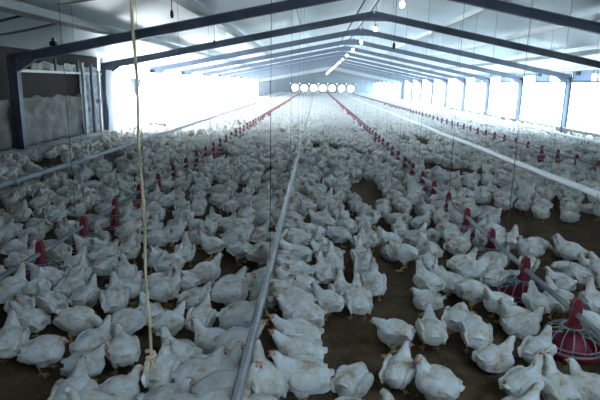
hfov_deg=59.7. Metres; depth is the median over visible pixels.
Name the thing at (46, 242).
chicken
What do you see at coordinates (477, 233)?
chicken
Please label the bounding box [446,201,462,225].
chicken
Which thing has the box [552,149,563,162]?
pan
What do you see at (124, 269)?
chicken
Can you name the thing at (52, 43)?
junction box
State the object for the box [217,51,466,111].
frame
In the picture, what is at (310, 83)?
exhaust fan
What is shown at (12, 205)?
chicken
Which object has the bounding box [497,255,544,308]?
pan
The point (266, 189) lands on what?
chicken
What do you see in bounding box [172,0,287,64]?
roof purlin
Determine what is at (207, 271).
chicken
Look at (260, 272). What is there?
chicken
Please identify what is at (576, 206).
chicken
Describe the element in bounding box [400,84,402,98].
post
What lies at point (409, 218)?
chicken
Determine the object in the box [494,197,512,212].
chicken
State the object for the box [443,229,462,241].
chicken
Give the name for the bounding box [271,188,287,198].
chicken
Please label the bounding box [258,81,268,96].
drape
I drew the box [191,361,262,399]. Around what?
chicken
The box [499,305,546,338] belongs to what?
chicken
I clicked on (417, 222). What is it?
chicken
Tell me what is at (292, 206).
chicken
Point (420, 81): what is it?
frame
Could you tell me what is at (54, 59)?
upright
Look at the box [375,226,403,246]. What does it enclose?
chicken
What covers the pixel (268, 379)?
chicken
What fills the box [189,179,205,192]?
chicken
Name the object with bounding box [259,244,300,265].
chicken
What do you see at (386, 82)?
frame
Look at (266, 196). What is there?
chicken
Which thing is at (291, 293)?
chicken
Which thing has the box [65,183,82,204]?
chicken
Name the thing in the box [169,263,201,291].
chicken
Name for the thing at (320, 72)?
frame
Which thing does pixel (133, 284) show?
chicken
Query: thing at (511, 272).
chicken
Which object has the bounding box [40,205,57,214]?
chicken
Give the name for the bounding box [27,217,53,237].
chicken
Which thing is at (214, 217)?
chicken
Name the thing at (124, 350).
chicken
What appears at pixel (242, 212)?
chicken
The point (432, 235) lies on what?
chicken
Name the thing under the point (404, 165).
pan
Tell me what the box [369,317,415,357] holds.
chicken
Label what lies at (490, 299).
chicken
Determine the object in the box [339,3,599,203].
pipe
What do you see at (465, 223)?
pan
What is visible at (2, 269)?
chicken
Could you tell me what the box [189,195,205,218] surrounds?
chicken
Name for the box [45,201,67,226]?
chicken
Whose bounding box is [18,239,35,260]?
chicken
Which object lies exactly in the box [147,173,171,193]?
pan
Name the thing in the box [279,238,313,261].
chicken
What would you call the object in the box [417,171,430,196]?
pan
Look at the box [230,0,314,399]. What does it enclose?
drinker line
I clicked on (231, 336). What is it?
chicken
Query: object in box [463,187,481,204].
chicken
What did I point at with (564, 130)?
baseboard
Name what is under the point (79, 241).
chicken
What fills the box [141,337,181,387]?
chicken
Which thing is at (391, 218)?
chicken
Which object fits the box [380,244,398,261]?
chicken
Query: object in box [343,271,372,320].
chicken
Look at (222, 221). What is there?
chicken
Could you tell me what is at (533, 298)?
chicken
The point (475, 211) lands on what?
chicken
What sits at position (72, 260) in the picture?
chicken
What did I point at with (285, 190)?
chicken
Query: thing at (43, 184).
chicken
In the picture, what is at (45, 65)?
drape
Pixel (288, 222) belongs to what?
chicken
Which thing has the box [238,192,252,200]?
chicken
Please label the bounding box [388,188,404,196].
chicken
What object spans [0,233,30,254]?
chicken
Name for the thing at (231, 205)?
chicken
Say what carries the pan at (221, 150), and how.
attached to the feed line at (38, 254)
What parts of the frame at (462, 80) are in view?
post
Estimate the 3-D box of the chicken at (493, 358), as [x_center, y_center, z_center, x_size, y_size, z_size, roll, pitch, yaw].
[1.296,1.013,3.447,0.316,0.242,0.219,-3,13,-18]
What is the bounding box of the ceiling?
[0,0,599,78]
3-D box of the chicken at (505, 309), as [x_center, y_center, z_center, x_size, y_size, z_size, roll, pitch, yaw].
[1.679,0.878,4.060,0.328,0.251,0.222,1,13,2]
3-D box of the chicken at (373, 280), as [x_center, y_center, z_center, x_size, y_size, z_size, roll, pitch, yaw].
[0.632,0.700,4.498,0.236,0.372,0.325,1,13,2]
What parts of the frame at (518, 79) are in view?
post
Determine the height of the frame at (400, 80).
3.995 m
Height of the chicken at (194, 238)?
0.309 m
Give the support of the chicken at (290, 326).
on the floor
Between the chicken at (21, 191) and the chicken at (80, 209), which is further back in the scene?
the chicken at (21, 191)
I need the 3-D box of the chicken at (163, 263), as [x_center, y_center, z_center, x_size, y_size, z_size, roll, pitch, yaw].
[-1.200,0.599,4.896,0.238,0.330,0.351,9,15,31]
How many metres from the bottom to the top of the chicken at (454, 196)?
0.322 m
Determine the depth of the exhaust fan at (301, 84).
94.77 m
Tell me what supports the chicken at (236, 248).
on the floor
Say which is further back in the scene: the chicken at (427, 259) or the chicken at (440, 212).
the chicken at (440, 212)
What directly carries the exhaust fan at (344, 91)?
attached to the wall at (320, 78)
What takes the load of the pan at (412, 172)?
attached to the feed line at (579, 316)
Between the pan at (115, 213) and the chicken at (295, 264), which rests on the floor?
the chicken at (295, 264)
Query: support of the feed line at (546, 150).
hanging from the ceiling
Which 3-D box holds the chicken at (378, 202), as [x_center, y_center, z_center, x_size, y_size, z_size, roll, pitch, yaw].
[1.187,0.096,7.543,0.209,0.239,0.305,2,13,4]
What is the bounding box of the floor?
[0,123,599,399]
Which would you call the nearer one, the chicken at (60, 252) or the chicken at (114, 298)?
the chicken at (114, 298)
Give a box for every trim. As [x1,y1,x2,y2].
[0,15,23,21]
[0,23,55,35]
[56,0,93,4]
[99,57,233,74]
[405,80,599,82]
[410,69,599,79]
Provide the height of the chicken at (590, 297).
0.338 m
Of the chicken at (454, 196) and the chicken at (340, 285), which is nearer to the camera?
the chicken at (340, 285)
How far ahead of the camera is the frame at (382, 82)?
79.33 m
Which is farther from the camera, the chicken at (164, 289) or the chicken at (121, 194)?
the chicken at (121, 194)
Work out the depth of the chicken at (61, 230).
5.79 m
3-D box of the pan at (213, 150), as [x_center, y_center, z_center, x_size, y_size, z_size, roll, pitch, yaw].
[-2.090,-1.193,12.634,0.410,0.420,0.410,0,13,-4]
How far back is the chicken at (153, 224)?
6.05 m
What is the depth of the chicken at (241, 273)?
4.43 m
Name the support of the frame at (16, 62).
on the floor
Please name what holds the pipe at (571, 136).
hanging from the ceiling
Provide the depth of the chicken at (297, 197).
7.39 m
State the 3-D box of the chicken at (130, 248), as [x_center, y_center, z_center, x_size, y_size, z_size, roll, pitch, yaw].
[-1.733,0.508,5.325,0.213,0.302,0.321,0,13,-3]
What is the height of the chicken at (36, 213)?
0.234 m
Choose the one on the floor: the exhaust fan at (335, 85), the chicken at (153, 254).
the chicken at (153, 254)
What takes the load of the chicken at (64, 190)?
on the floor
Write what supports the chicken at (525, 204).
on the floor
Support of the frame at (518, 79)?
on the floor
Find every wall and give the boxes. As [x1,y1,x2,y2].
[0,46,97,148]
[257,79,276,92]
[278,72,373,93]
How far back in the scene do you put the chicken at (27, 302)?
3.88 m
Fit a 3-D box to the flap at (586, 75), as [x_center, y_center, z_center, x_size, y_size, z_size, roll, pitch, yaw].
[10.753,-4.732,19.936,0.090,0.380,1.420,1,13,2]
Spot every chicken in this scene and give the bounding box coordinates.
[0,178,10,191]
[0,186,16,196]
[0,192,19,212]
[0,208,9,224]
[0,213,8,224]
[0,214,4,227]
[0,218,16,244]
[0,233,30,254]
[0,261,27,303]
[0,265,10,276]
[0,310,29,364]
[3,294,34,312]
[4,223,24,235]
[4,251,34,273]
[5,184,27,198]
[5,198,21,211]
[9,199,31,226]
[9,301,50,336]
[17,220,48,245]
[17,334,69,376]
[18,181,33,201]
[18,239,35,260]
[20,267,51,305]
[26,262,63,287]
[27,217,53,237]
[28,191,48,208]
[32,178,50,190]
[32,187,51,197]
[32,200,50,218]
[35,281,69,316]
[37,188,57,204]
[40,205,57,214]
[42,239,64,255]
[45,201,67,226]
[46,244,72,267]
[47,355,97,399]
[52,267,85,302]
[52,305,101,344]
[53,196,68,207]
[54,222,77,243]
[56,182,75,196]
[60,244,89,270]
[60,343,109,380]
[61,217,79,226]
[62,254,92,283]
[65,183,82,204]
[66,203,86,221]
[69,273,100,312]
[69,314,113,365]
[71,233,91,254]
[74,176,86,195]
[75,191,94,213]
[81,215,109,230]
[82,186,101,210]
[85,186,99,195]
[86,239,120,264]
[90,222,110,240]
[90,238,118,253]
[90,254,119,279]
[92,364,143,399]
[94,196,114,217]
[99,182,116,200]
[99,270,129,316]
[100,308,146,335]
[104,323,140,375]
[105,270,143,307]
[112,253,137,278]
[113,181,118,195]
[114,217,142,236]
[117,190,125,198]
[118,198,128,211]
[118,207,136,225]
[118,228,142,252]
[118,232,140,263]
[120,199,136,217]
[122,188,135,198]
[131,203,149,218]
[135,291,163,325]
[136,193,149,203]
[137,377,196,399]
[141,266,175,302]
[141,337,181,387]
[142,212,163,233]
[142,228,173,247]
[142,245,167,273]
[143,271,184,310]
[146,201,161,217]
[148,204,165,221]
[149,183,164,207]
[151,300,187,336]
[153,243,184,275]
[156,189,175,211]
[158,325,202,362]
[162,215,183,248]
[165,211,186,238]
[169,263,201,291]
[170,345,228,392]
[172,208,182,217]
[173,197,189,209]
[174,188,184,200]
[174,204,194,230]
[174,230,195,267]
[175,281,214,308]
[181,225,207,249]
[184,214,203,229]
[184,293,216,331]
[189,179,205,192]
[189,190,204,201]
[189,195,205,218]
[189,317,224,354]
[190,252,223,284]
[191,188,206,195]
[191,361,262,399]
[192,191,207,206]
[197,230,225,259]
[199,215,217,236]
[205,206,221,221]
[206,184,227,195]
[207,341,244,369]
[209,189,230,213]
[210,273,255,306]
[210,319,267,363]
[214,266,248,284]
[215,212,237,232]
[216,295,267,329]
[219,223,256,245]
[221,184,233,199]
[221,195,238,216]
[223,212,256,230]
[226,240,252,265]
[234,191,247,211]
[236,198,255,217]
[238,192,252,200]
[242,182,254,194]
[244,237,282,267]
[246,263,289,286]
[248,274,296,315]
[249,189,273,204]
[250,220,271,243]
[250,338,288,398]
[252,195,279,212]
[252,207,282,231]
[255,227,289,248]
[256,201,283,227]
[258,182,269,193]
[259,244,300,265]
[267,313,323,342]
[268,328,327,362]
[268,350,334,399]
[269,281,317,310]
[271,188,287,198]
[271,213,298,229]
[273,265,319,293]
[273,292,327,327]
[274,193,296,205]
[275,254,315,277]
[276,206,304,221]
[277,223,313,245]
[278,182,302,191]
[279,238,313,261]
[282,189,306,196]
[287,199,301,211]
[290,192,313,215]
[290,196,316,220]
[294,218,326,247]
[302,182,326,195]
[306,208,336,235]
[307,189,319,203]
[308,239,344,259]
[310,192,334,209]
[310,282,345,320]
[311,228,328,256]
[312,250,335,287]
[316,204,330,215]
[320,187,335,199]
[323,240,344,279]
[325,226,352,247]
[328,193,344,218]
[328,268,351,295]
[330,361,373,397]
[332,200,349,226]
[334,187,346,203]
[336,208,358,233]
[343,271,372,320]
[345,190,361,210]
[348,192,362,215]
[350,236,371,269]
[352,227,372,249]
[353,250,377,274]
[355,206,372,233]
[356,203,371,215]
[360,257,386,301]
[364,221,380,251]
[366,209,380,226]
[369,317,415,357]
[375,199,389,205]
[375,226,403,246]
[376,197,391,222]
[379,339,416,395]
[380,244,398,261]
[384,212,406,231]
[386,189,401,209]
[386,239,419,271]
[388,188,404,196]
[391,215,408,236]
[392,191,411,212]
[397,201,412,213]
[402,223,427,247]
[403,207,412,224]
[404,184,424,194]
[404,192,421,209]
[409,287,445,316]
[410,210,430,229]
[413,260,445,292]
[414,205,420,215]
[415,303,447,351]
[415,354,464,399]
[416,232,443,258]
[417,242,437,271]
[418,195,436,222]
[426,189,449,203]
[426,228,440,242]
[430,195,445,209]
[431,264,462,299]
[432,203,448,228]
[437,217,460,242]
[438,265,465,293]
[441,301,473,339]
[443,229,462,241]
[443,229,471,255]
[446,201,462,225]
[446,247,478,272]
[451,188,463,199]
[451,200,461,207]
[451,279,490,313]
[455,253,492,280]
[456,198,477,205]
[458,221,474,231]
[459,313,492,353]
[461,202,481,219]
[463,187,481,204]
[471,334,516,373]
[472,228,485,250]
[476,227,505,250]
[477,207,502,224]
[477,213,494,228]
[478,245,511,266]
[479,205,497,215]
[479,256,508,288]
[482,287,516,323]
[484,214,506,232]
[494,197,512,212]
[497,187,515,209]
[497,298,530,318]
[498,352,544,398]
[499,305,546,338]
[502,224,522,254]
[508,269,534,284]
[514,194,532,214]
[516,235,544,256]
[517,325,556,372]
[519,253,539,272]
[521,280,552,313]
[524,193,540,204]
[524,237,551,258]
[531,195,550,222]
[534,192,553,208]
[540,352,587,399]
[542,266,577,290]
[542,275,573,318]
[549,260,580,273]
[551,236,562,257]
[553,233,587,261]
[558,205,580,222]
[560,195,574,207]
[562,189,584,200]
[564,196,583,213]
[564,262,595,290]
[564,357,599,399]
[569,298,599,337]
[577,252,589,268]
[578,275,599,314]
[582,199,598,214]
[586,251,599,287]
[593,201,599,221]
[596,275,599,286]
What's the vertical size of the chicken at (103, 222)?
0.306 m
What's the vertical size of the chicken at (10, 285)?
0.383 m
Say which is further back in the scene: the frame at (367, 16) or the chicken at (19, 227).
the frame at (367, 16)
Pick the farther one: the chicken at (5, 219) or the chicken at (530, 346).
the chicken at (5, 219)
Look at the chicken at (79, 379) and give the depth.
2.96 m
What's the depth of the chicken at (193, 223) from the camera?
6.22 m
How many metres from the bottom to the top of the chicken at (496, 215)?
0.267 m
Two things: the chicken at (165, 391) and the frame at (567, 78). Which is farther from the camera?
the frame at (567, 78)
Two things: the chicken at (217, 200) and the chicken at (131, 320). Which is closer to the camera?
the chicken at (131, 320)
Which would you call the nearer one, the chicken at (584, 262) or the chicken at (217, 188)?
the chicken at (584, 262)
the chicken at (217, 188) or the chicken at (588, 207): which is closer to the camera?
the chicken at (588, 207)
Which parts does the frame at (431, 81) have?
post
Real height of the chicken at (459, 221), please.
0.178 m
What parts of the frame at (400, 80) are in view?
post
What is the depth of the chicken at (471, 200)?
7.65 m
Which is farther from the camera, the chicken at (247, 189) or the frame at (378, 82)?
the frame at (378, 82)
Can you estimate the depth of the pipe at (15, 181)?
10.03 m
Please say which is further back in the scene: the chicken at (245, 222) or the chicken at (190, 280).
the chicken at (245, 222)
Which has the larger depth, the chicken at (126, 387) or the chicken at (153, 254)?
the chicken at (153, 254)
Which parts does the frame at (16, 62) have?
post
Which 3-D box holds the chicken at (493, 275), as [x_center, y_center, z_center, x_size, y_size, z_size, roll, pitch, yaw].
[1.767,0.690,4.750,0.232,0.320,0.340,11,16,38]
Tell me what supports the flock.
on the floor
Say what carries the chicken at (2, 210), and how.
on the floor
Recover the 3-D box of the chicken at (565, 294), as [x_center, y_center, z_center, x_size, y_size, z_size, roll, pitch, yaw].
[2.091,0.809,4.246,0.232,0.319,0.339,-3,13,-18]
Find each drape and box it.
[30,61,76,71]
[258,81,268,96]
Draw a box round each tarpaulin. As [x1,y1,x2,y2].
[0,99,11,150]
[23,94,82,146]
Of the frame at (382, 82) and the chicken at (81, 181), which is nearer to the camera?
the chicken at (81, 181)
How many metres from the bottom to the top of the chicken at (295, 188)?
0.353 m
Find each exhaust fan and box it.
[290,83,299,91]
[300,83,308,91]
[309,83,317,92]
[318,84,327,92]
[327,84,336,92]
[337,84,345,92]
[346,84,355,92]
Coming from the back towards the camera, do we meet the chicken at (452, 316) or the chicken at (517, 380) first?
the chicken at (452, 316)
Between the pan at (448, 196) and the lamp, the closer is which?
the pan at (448, 196)
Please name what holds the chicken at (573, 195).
on the floor
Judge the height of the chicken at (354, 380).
0.184 m
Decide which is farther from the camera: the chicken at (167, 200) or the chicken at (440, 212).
the chicken at (167, 200)
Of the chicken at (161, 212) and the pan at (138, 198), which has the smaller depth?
the chicken at (161, 212)
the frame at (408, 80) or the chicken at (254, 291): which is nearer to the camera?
the chicken at (254, 291)
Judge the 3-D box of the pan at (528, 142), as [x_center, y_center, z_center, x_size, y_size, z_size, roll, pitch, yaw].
[6.160,-1.388,14.154,0.410,0.420,0.410,12,16,40]
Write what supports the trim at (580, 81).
attached to the frame at (367, 16)
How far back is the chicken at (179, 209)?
6.71 m
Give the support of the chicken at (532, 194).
on the floor
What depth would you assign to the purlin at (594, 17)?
14.43 m
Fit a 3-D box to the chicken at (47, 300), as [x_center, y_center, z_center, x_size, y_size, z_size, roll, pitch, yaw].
[-1.941,0.791,4.067,0.312,0.294,0.206,9,15,31]
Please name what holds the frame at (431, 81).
on the floor
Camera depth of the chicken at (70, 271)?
4.58 m
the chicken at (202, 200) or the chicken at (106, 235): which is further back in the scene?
the chicken at (202, 200)
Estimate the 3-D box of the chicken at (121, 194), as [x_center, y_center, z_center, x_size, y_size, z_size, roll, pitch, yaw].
[-2.574,0.000,7.634,0.225,0.258,0.337,-6,14,-29]
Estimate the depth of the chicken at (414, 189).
8.15 m
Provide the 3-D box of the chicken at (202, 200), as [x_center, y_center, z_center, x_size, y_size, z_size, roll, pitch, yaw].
[-1.420,0.042,7.414,0.214,0.311,0.330,-4,14,-21]
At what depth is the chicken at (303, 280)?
4.33 m
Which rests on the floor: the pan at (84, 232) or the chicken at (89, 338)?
the chicken at (89, 338)
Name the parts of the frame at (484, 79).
post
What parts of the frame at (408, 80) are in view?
post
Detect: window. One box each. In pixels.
[106,70,257,131]
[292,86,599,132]
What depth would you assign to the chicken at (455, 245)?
5.53 m
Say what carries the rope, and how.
hanging from the ceiling
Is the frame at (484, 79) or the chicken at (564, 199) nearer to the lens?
the chicken at (564, 199)
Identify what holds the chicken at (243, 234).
on the floor
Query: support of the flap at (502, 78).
attached to the trim at (580, 81)
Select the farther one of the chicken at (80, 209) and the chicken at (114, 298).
the chicken at (80, 209)
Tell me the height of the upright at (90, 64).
2.040 m
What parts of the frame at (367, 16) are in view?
post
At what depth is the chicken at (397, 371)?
3.12 m
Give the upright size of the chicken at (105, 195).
0.335 m
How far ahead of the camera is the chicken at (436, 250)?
5.38 m
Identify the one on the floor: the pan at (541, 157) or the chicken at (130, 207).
the chicken at (130, 207)
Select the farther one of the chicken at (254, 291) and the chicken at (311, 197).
the chicken at (311, 197)
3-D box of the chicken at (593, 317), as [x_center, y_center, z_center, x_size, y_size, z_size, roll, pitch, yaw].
[2.118,0.905,3.875,0.213,0.294,0.313,-6,14,-27]
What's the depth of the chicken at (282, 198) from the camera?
7.25 m
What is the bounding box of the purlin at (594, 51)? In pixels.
[398,49,599,74]
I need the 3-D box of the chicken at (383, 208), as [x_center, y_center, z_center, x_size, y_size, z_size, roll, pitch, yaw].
[1.138,0.147,7.132,0.223,0.318,0.338,4,13,11]
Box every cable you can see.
[337,0,365,46]
[344,0,379,45]
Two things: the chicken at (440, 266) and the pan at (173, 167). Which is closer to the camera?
the chicken at (440, 266)
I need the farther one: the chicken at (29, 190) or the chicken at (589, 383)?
the chicken at (29, 190)
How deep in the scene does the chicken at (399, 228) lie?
6.19 m
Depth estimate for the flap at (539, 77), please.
23.48 m
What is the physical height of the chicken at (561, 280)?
0.290 m
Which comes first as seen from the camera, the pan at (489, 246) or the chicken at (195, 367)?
the chicken at (195, 367)
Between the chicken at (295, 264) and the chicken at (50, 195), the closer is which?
the chicken at (295, 264)
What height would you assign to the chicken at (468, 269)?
0.335 m
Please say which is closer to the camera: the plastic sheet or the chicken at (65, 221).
the chicken at (65, 221)
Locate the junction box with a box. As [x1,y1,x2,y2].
[49,38,57,45]
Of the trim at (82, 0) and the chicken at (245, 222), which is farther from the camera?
the trim at (82, 0)
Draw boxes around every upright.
[53,58,56,70]
[75,60,78,71]
[80,62,88,134]
[89,63,96,132]
[96,71,102,130]
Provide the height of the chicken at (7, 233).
0.319 m
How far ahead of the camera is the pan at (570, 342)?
3.61 m
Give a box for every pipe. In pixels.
[0,7,292,188]
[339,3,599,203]
[360,51,599,142]
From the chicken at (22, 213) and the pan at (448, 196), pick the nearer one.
the chicken at (22, 213)
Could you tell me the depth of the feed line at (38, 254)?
6.70 m
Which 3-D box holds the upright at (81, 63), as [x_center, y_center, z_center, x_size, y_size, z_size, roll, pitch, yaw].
[-6.221,-2.909,15.073,0.070,2.040,0.090,1,13,2]
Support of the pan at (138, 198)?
attached to the feed line at (38, 254)
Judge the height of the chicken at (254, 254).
0.341 m
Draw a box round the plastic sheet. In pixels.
[79,67,99,133]
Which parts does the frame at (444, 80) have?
post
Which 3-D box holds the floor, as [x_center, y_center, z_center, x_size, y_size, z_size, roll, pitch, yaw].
[3.146,-8.550,47.581,17.272,0.300,97.850,1,13,2]
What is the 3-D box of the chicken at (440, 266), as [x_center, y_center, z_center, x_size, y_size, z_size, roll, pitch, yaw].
[1.391,0.722,4.744,0.324,0.248,0.228,6,14,21]
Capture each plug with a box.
[170,0,173,17]
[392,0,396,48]
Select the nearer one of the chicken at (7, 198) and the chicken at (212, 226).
the chicken at (212, 226)
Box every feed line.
[0,0,302,280]
[327,0,599,337]
[349,31,599,166]
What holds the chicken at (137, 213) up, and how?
on the floor
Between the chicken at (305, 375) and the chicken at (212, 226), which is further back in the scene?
the chicken at (212, 226)
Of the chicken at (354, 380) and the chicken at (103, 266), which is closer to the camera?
the chicken at (354, 380)
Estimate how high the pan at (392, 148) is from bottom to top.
0.420 m
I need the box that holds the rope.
[130,0,156,388]
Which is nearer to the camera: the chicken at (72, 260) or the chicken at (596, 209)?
the chicken at (72, 260)
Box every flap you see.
[129,78,141,95]
[500,76,510,81]
[535,73,550,80]
[572,70,592,80]
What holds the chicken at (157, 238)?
on the floor
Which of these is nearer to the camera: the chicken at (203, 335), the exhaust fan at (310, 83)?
the chicken at (203, 335)
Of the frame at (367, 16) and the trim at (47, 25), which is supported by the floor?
the frame at (367, 16)
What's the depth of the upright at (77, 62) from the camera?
14.75 m
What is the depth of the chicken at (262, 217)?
6.38 m
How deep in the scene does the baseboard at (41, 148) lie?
13.49 m
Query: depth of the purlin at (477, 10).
14.92 m
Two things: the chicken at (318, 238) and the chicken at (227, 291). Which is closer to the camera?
the chicken at (227, 291)
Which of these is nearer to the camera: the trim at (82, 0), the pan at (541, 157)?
the trim at (82, 0)
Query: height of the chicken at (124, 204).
0.248 m
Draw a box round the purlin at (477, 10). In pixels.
[362,0,509,63]
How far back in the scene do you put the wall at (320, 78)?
94.47 m
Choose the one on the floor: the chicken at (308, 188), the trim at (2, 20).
the chicken at (308, 188)
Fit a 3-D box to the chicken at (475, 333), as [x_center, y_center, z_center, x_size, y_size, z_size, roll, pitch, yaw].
[1.226,0.957,3.646,0.223,0.261,0.334,4,13,11]
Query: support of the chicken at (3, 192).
on the floor
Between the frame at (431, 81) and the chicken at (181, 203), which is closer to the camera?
the chicken at (181, 203)
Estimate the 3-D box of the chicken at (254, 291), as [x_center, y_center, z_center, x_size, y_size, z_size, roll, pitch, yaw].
[-0.228,0.757,4.224,0.401,0.349,0.266,2,13,3]
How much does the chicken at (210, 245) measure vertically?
0.307 m
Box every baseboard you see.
[0,92,276,161]
[372,93,599,137]
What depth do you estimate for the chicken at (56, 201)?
7.23 m
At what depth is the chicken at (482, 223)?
6.69 m
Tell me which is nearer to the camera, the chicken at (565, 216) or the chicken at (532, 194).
the chicken at (565, 216)
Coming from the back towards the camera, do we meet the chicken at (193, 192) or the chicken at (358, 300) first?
the chicken at (193, 192)
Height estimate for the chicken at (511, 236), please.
0.320 m
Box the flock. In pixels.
[0,92,599,399]
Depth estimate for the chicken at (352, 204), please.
7.40 m
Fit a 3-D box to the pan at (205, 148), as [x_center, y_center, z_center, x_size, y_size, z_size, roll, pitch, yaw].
[-2.118,-0.998,11.756,0.410,0.420,0.410,-5,14,-26]
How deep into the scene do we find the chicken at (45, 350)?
3.27 m
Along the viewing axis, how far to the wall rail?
13.43 m
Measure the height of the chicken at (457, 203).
0.232 m
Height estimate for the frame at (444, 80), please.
3.995 m
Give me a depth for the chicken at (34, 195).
7.76 m
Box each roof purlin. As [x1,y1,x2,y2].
[0,0,260,69]
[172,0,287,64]
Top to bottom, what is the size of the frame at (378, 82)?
3.995 m
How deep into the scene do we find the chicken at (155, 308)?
4.01 m
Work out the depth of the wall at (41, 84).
13.25 m
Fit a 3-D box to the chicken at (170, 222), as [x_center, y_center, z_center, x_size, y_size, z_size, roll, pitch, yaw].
[-1.462,0.309,6.215,0.229,0.312,0.332,4,13,11]
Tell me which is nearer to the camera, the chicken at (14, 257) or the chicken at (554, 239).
the chicken at (14, 257)
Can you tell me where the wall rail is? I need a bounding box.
[21,69,101,74]
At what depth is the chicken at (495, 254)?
5.10 m
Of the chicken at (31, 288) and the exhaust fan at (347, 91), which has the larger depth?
the exhaust fan at (347, 91)
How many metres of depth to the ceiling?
15.11 m
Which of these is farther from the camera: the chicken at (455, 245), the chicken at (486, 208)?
the chicken at (486, 208)
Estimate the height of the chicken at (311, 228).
0.340 m
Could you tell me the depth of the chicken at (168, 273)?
4.40 m
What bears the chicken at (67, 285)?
on the floor
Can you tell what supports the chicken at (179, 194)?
on the floor
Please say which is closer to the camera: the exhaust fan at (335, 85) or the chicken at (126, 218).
the chicken at (126, 218)
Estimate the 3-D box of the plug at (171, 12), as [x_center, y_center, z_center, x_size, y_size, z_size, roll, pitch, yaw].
[-2.011,-3.162,8.174,0.060,0.612,0.060,1,13,2]
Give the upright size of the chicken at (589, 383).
0.253 m
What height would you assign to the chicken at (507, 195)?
0.331 m
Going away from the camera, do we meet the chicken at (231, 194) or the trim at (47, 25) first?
the chicken at (231, 194)
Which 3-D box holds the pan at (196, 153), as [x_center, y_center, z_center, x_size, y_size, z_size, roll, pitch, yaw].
[-2.146,-0.802,10.878,0.410,0.420,0.410,0,13,-4]
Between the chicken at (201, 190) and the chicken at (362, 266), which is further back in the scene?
the chicken at (201, 190)
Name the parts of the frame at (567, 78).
post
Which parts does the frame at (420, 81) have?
post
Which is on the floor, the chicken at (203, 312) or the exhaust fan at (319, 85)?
the chicken at (203, 312)
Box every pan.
[25,240,65,288]
[65,215,104,255]
[102,197,123,233]
[131,184,152,208]
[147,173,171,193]
[164,164,180,189]
[180,157,196,171]
[192,151,202,172]
[201,146,214,158]
[207,142,221,158]
[212,138,227,154]
[383,146,400,161]
[390,151,404,168]
[395,156,409,170]
[401,163,419,182]
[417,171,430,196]
[422,180,438,203]
[436,192,454,223]
[455,207,481,244]
[474,227,509,269]
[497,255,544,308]
[519,141,534,155]
[532,145,549,161]
[540,297,599,364]
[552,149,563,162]
[569,154,578,166]
[589,160,599,171]
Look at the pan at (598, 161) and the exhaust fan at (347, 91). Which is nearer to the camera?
the pan at (598, 161)
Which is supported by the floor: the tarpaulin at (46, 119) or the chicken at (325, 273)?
the chicken at (325, 273)
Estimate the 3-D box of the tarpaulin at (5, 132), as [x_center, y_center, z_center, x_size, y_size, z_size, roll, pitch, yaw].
[-6.543,-1.017,8.744,0.134,1.202,5.902,1,13,2]
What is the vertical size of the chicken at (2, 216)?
0.336 m
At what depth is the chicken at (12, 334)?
3.36 m
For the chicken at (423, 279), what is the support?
on the floor
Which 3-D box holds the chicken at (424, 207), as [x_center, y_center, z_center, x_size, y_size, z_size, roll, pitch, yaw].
[1.738,0.134,7.106,0.234,0.374,0.327,-11,17,-42]
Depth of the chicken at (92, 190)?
7.87 m
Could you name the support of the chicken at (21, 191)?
on the floor
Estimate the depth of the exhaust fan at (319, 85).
94.68 m
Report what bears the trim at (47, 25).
attached to the ceiling
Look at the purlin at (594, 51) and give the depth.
18.96 m
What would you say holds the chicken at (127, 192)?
on the floor
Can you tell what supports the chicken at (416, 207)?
on the floor
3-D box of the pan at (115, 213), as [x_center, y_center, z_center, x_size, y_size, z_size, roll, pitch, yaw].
[-2.285,0.178,6.488,0.410,0.420,0.410,-5,14,-26]
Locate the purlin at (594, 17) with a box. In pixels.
[369,13,599,70]
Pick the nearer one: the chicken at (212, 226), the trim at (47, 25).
the chicken at (212, 226)
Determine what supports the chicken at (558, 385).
on the floor
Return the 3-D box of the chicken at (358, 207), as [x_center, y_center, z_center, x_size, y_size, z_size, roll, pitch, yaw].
[0.873,0.160,7.197,0.227,0.254,0.354,4,13,12]
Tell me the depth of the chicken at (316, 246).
5.18 m
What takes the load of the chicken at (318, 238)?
on the floor
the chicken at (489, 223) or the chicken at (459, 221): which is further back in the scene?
the chicken at (459, 221)
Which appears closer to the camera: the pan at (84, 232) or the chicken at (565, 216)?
the pan at (84, 232)
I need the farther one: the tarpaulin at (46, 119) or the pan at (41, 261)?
the tarpaulin at (46, 119)
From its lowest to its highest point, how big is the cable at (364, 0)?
0.050 m
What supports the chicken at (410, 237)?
on the floor
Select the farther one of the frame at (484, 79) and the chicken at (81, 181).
the frame at (484, 79)
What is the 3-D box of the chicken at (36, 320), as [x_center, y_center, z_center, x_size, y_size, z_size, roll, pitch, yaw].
[-1.942,0.865,3.742,0.309,0.290,0.211,4,13,11]
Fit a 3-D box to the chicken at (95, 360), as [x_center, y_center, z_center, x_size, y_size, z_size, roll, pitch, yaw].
[-1.301,1.001,3.185,0.308,0.289,0.212,1,13,2]
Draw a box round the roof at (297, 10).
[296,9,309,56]
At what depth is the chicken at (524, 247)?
5.48 m
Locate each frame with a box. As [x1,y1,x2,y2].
[6,0,599,149]
[99,11,599,129]
[149,28,572,132]
[181,39,523,121]
[202,46,490,114]
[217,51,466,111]
[229,55,448,107]
[239,59,433,104]
[246,61,422,102]
[253,64,412,100]
[258,65,404,98]
[269,70,387,95]
[272,70,383,95]
[275,71,379,93]
[277,72,375,93]
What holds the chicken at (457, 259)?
on the floor
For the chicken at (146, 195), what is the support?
on the floor
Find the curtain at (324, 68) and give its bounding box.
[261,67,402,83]
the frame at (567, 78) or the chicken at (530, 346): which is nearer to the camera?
the chicken at (530, 346)
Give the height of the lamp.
0.822 m
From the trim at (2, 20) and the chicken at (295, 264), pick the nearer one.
the chicken at (295, 264)

